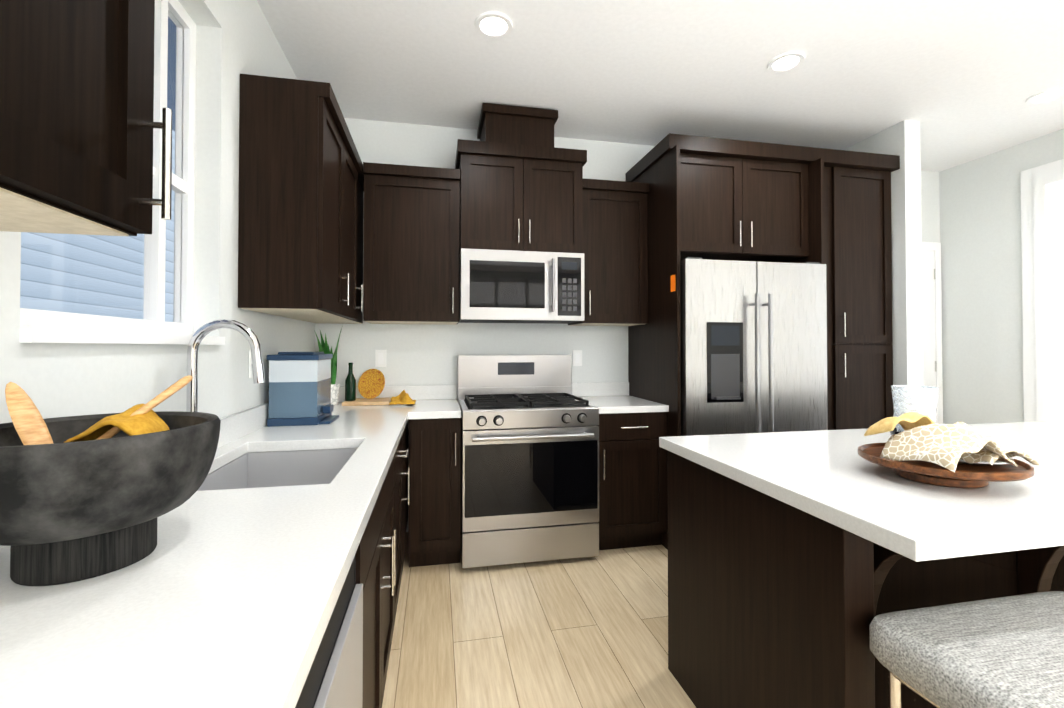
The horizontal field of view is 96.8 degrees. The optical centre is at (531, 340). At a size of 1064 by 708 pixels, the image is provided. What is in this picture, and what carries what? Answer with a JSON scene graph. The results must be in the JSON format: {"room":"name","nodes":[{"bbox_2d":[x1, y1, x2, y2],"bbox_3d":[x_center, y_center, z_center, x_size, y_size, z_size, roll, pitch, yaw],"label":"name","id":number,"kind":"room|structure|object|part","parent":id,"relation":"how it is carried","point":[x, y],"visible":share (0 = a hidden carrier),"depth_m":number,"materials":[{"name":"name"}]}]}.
{"room":"kitchen","nodes":[
{"label":"kitchen","id":0,"kind":"room"},
{"bbox_2d":[0,0,315,423],"bbox_3d":[-0.813,-0.143,-0.329,0.150,2.800,7.300,0,-1,-11],"label":"wall","id":1,"kind":"structure","parent":0,"point":[234,38],"depth_m":1.74,"materials":[{"name":"grey paint"}]},
{"bbox_2d":[0,0,171,235],"bbox_3d":[-0.660,-0.629,0.348,0.410,0.951,0.616,0,-1,-11],"label":"upper cabinet","id":2,"kind":"object","parent":1,"relation":"attached to","point":[77,124],"visible":1,"depth_m":0.50,"materials":[{"name":"brown wood"}]},
{"bbox_2d":[20,0,224,344],"bbox_3d":[-1.122,-0.581,1.323,0.145,1.180,0.850,0,-1,-11],"label":"window","id":3,"kind":"structure","parent":1,"relation":"in","point":[152,326],"depth_m":1.52,"materials":[{"name":"white"}]},
{"bbox_2d":[249,351,252,377],"bbox_3d":[-1.212,0.101,2.051,0.006,0.115,0.070,0,-1,-11],"label":"electrical outlet plate","id":4,"kind":"object","parent":1,"relation":"attached to","point":[250,359],"depth_m":2.02,"materials":[{"name":"white plastic"}]},
{"bbox_2d":[238,74,363,323],"bbox_3d":[-1.132,-0.598,2.550,0.357,0.953,1.238,0,-1,-11],"label":"upper cabinet","id":5,"kind":"object","parent":1,"relation":"attached to","point":[300,227],"visible":0.98,"depth_m":1.95,"materials":[{"name":"brown wood"}]},
{"bbox_2d":[382,532,695,707],"bbox_3d":[1.765,1.289,0.172,5.410,0.050,7.300,0,-1,-11],"label":"floor","id":6,"kind":"structure","parent":0,"point":[587,632],"depth_m":2.06,"materials":[{"name":"brown wood"}]},
{"bbox_2d":[12,439,399,707],"bbox_3d":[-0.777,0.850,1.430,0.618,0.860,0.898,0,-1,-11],"label":"base cabinet","id":7,"kind":"object","parent":6,"relation":"on","point":[226,593],"depth_m":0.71,"materials":[{"name":"white stone"}]},
{"bbox_2d":[0,375,220,585],"bbox_3d":[-0.750,0.221,0.804,0.368,0.300,0.375,0,-1,-11],"label":"pedestal bowl","id":8,"kind":"object","parent":7,"relation":"on","point":[83,497],"visible":1,"depth_m":0.72,"materials":[{"name":"black stone"}]},
{"bbox_2d":[197,448,356,490],"bbox_3d":[-0.808,0.528,1.520,0.449,0.211,0.664,0,-1,-11],"label":"sink","id":9,"kind":"object","parent":7,"relation":"in","point":[251,467],"depth_m":1.81,"materials":[{"name":"grey metal"}]},
{"bbox_2d":[228,423,403,584],"bbox_3d":[-0.909,0.859,2.086,0.618,0.860,0.439,0,-1,-11],"label":"base cabinet","id":10,"kind":"object","parent":6,"relation":"on","point":[363,432],"depth_m":1.97,"materials":[{"name":"white stone"}]},
{"bbox_2d":[267,352,338,426],"bbox_3d":[-1.101,0.223,2.311,0.268,0.337,0.306,0,-1,-11],"label":"dispenser","id":11,"kind":"object","parent":10,"relation":"on","point":[299,388],"visible":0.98,"depth_m":2.17,"materials":[{"name":"blue plastic"}]},
{"bbox_2d":[295,554,362,707],"bbox_3d":[-0.615,0.842,0.698,0.610,0.858,0.594,0,-1,-11],"label":"dishwasher","id":12,"kind":"object","parent":6,"relation":"on","point":[334,679],"visible":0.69,"depth_m":0.85,"materials":[{"name":"grey"}]},
{"bbox_2d":[272,415,407,557],"bbox_3d":[-0.977,0.864,2.420,0.618,0.860,0.244,0,-1,-11],"label":"base cabinet","id":13,"kind":"object","parent":6,"relation":"on","point":[395,418],"depth_m":2.35,"materials":[{"name":"brown wood"}]},
{"bbox_2d":[315,328,341,404],"bbox_3d":[-1.264,0.146,2.954,0.152,0.508,0.135,0,-1,-11],"label":"potted snake plant","id":14,"kind":"object","parent":13,"relation":"on","point":[325,349],"visible":0.46,"depth_m":2.94,"materials":[{"name":"green plant"}]},
{"bbox_2d":[408,403,460,566],"bbox_3d":[-0.605,0.871,2.952,0.292,0.860,0.618,0,-1,-11],"label":"base cabinet","id":15,"kind":"object","parent":6,"relation":"on","point":[434,469],"depth_m":2.66,"materials":[{"name":"brown wood"}]},
{"bbox_2d":[342,397,391,405],"bbox_3d":[-1.048,0.390,3.026,0.280,0.022,0.245,0,-1,-11],"label":"cutting board","id":16,"kind":"object","parent":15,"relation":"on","point":[366,401],"visible":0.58,"depth_m":2.93,"materials":[{"name":"brown wood"}]},
{"bbox_2d":[345,363,355,400],"bbox_3d":[-1.145,0.258,2.981,0.064,0.239,0.064,0,-1,-11],"label":"bottle","id":17,"kind":"object","parent":16,"relation":"on","point":[350,387],"visible":1,"depth_m":2.96,"materials":[{"name":"green glass"}]},
{"bbox_2d":[358,369,384,398],"bbox_3d":[-1.054,0.282,3.099,0.179,0.195,0.107,0,-1,-11],"label":"decorative plate","id":18,"kind":"object","parent":16,"relation":"on","point":[371,383],"visible":1,"depth_m":3.10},
{"bbox_2d":[389,390,415,404],"bbox_3d":[-0.814,0.353,2.975,0.154,0.085,0.174,0,-1,-11],"label":"cloth","id":19,"kind":"object","parent":15,"relation":"on","point":[403,397],"visible":1,"depth_m":2.94,"materials":[{"name":"yellow fabric"}]},
{"bbox_2d":[458,355,598,567],"bbox_3d":[-0.054,0.699,2.989,0.796,1.205,0.718,0,-1,-11],"label":"steel gas range","id":20,"kind":"object","parent":6,"relation":"on","point":[529,459],"visible":1,"depth_m":2.71,"materials":[{"name":"grey metal"}]},
{"bbox_2d":[586,399,668,549],"bbox_3d":[0.554,0.874,3.186,0.469,0.860,0.618,0,-1,-11],"label":"base cabinet","id":21,"kind":"object","parent":6,"relation":"on","point":[633,474],"depth_m":2.90,"materials":[{"name":"brown wood"}]},
{"bbox_2d":[680,257,827,435],"bbox_3d":[1.317,0.405,3.212,0.972,1.800,0.828,0,-1,-11],"label":"refrigerator","id":22,"kind":"object","parent":6,"relation":"on","point":[753,346],"visible":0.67,"depth_m":2.86,"materials":[{"name":"grey metal"}]},
{"bbox_2d":[625,133,899,549],"bbox_3d":[1.615,0.021,3.351,1.708,2.570,0.738,0,-1,-11],"label":"cabinet","id":23,"kind":"object","parent":6,"relation":"on","point":[710,198],"visible":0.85,"depth_m":3.12,"materials":[{"name":"brown wood"}]},
{"bbox_2d":[666,449,1063,707],"bbox_3d":[1.892,0.853,1.658,2.590,0.865,0.930,0,-1,-11],"label":"kitchen island","id":24,"kind":"object","parent":6,"relation":"on","point":[798,561],"depth_m":1.28,"materials":[{"name":"brown wood"}]},
{"bbox_2d":[659,421,1063,564],"bbox_3d":[1.905,0.404,1.651,2.636,0.040,1.040,0,-1,-11],"label":"island countertop","id":25,"kind":"structure","parent":24,"relation":"on","point":[821,474],"depth_m":1.20,"materials":[{"name":"white stone"}]},
{"bbox_2d":[858,385,1039,487],"bbox_3d":[1.117,0.257,1.300,0.364,0.242,0.364,0,-1,-11],"label":"tray","id":26,"kind":"object","parent":25,"relation":"on","point":[920,446],"visible":1,"depth_m":1.21,"materials":[{"name":"brown wood"}]},
{"bbox_2d":[890,427,899,435],"bbox_3d":[1.145,0.299,1.412,0.128,0.057,0.128,0,-1,-11],"label":"bowl","id":27,"kind":"object","parent":26,"relation":"on","point":[896,430],"depth_m":1.42,"materials":[{"name":"ceramic"}]},
{"bbox_3d":[1.174,0.317,1.295,0.210,0.017,0.210,0,-1,-11],"label":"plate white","id":28,"kind":"part","parent":26,"relation":"part of","materials":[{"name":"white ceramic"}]},
{"bbox_2d":[869,591,1063,707],"bbox_3d":[1.063,0.931,0.864,0.595,0.684,0.485,0,-1,-11],"label":"counter stool","id":29,"kind":"object","parent":6,"relation":"on","point":[1004,652],"visible":1,"depth_m":0.93,"materials":[{"name":"fabric"}]},
{"bbox_2d":[316,118,943,531],"bbox_3d":[1.053,-0.089,3.694,5.100,2.800,0.150,0,-1,-11],"label":"wall","id":30,"kind":"structure","parent":0,"point":[416,354],"depth_m":3.29,"materials":[{"name":"grey paint"}]},
{"bbox_2d":[375,350,385,366],"bbox_3d":[-1.021,0.120,3.190,0.070,0.116,0.008,0,-1,-11],"label":"electrical outlet plate","id":31,"kind":"object","parent":30,"relation":"attached to","point":[380,358],"depth_m":3.19,"materials":[{"name":"white plastic"}]},
{"bbox_2d":[363,162,459,324],"bbox_3d":[-0.766,-0.591,3.058,0.576,0.953,0.388,0,-1,-11],"label":"upper cabinet","id":32,"kind":"object","parent":30,"relation":"attached to","point":[411,244],"visible":1,"depth_m":2.91,"materials":[{"name":"brown wood"}]},
{"bbox_2d":[455,103,586,252],"bbox_3d":[-0.089,-1.023,3.185,0.834,0.916,0.418,0,-1,-11],"label":"upper cabinet","id":33,"kind":"object","parent":30,"relation":"attached to","point":[521,182],"visible":0.94,"depth_m":3.01,"materials":[{"name":"brown wood"}]},
{"bbox_2d":[459,248,583,323],"bbox_3d":[-0.084,-0.346,3.153,0.792,0.438,0.463,0,-1,-11],"label":"over-the-range microwave","id":34,"kind":"object","parent":33,"relation":"attached to","point":[504,286],"visible":0.98,"depth_m":2.97,"materials":[{"name":"grey metal"}]},
{"bbox_2d":[573,350,581,365],"bbox_3d":[0.333,0.128,3.463,0.070,0.116,0.008,0,-1,-11],"label":"electrical outlet plate","id":35,"kind":"object","parent":30,"relation":"attached to","point":[577,354],"depth_m":3.46,"materials":[{"name":"white plastic"}]},
{"bbox_2d":[568,178,648,325],"bbox_3d":[0.530,-0.588,3.319,0.468,0.953,0.388,0,-1,-11],"label":"upper cabinet","id":36,"kind":"object","parent":30,"relation":"attached to","point":[615,232],"visible":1,"depth_m":3.18,"materials":[{"name":"brown wood"}]},
{"bbox_2d":[921,242,942,423],"bbox_3d":[3.050,0.230,3.966,1.055,2.170,0.095,0,-1,-11],"label":"hall door","id":37,"kind":"structure","parent":30,"relation":"in","point":[932,314],"depth_m":4.09,"materials":[{"name":"white"}]},
{"bbox_2d":[257,0,1063,171],"bbox_3d":[1.765,-1.576,0.211,5.410,0.080,7.300,0,-1,-11],"label":"ceiling","id":38,"kind":"structure","parent":0,"point":[961,81],"depth_m":2.58,"materials":[{"name":"white paint"}]},
{"bbox_2d":[475,12,512,38],"bbox_3d":[-0.183,-1.503,2.255,0.181,0.009,0.181,1,-1,-35],"label":"recessed light","id":39,"kind":"object","parent":38,"relation":"in","point":[494,25],"depth_m":2.25,"materials":[{"name":"white"}]},
{"bbox_2d":[767,52,804,72],"bbox_3d":[1.370,-1.499,2.548,0.181,0.009,0.181,0,-1,-20],"label":"recessed light","id":40,"kind":"object","parent":38,"relation":"in","point":[788,61],"depth_m":2.55,"materials":[{"name":"white plastic"}]},
{"bbox_2d":[1025,87,1063,103],"bbox_3d":[3.148,-1.495,2.886,0.181,0.009,0.181,1,-1,-35],"label":"recessed light","id":41,"kind":"object","parent":38,"relation":"in","point":[1051,94],"depth_m":2.89,"materials":[{"name":"white"}]},
{"bbox_2d":[844,120,927,426],"bbox_3d":[2.517,-0.091,3.541,0.130,2.800,0.710,0,-1,-11],"label":"wall","id":42,"kind":"structure","parent":0,"point":[909,183],"depth_m":3.21,"materials":[{"name":"grey paint"}]},
{"bbox_2d":[940,129,1063,424],"bbox_3d":[4.343,-0.129,0.712,0.150,2.800,7.300,0,-1,-11],"label":"wall","id":43,"kind":"structure","parent":0,"point":[968,216],"depth_m":3.80,"materials":[{"name":"grey paint"}]},
{"bbox_2d":[1021,159,1063,421],"bbox_3d":[3.876,0.006,2.564,0.028,2.580,1.980,0,-1,-11],"label":"window","id":44,"kind":"structure","parent":43,"relation":"in","point":[1042,213],"depth_m":3.41,"materials":[{"name":"white glass"}]},
{"label":"outside","id":45,"kind":"structure","parent":0,"visible":0},
{"bbox_2d":[20,130,174,321],"bbox_3d":[-4.835,-0.741,3.560,0.100,5.100,19.000,0,-1,-11],"label":"neighbor siding","id":46,"kind":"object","parent":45,"point":[53,254],"depth_m":5.54,"materials":[{"name":"blue"}]}
]}

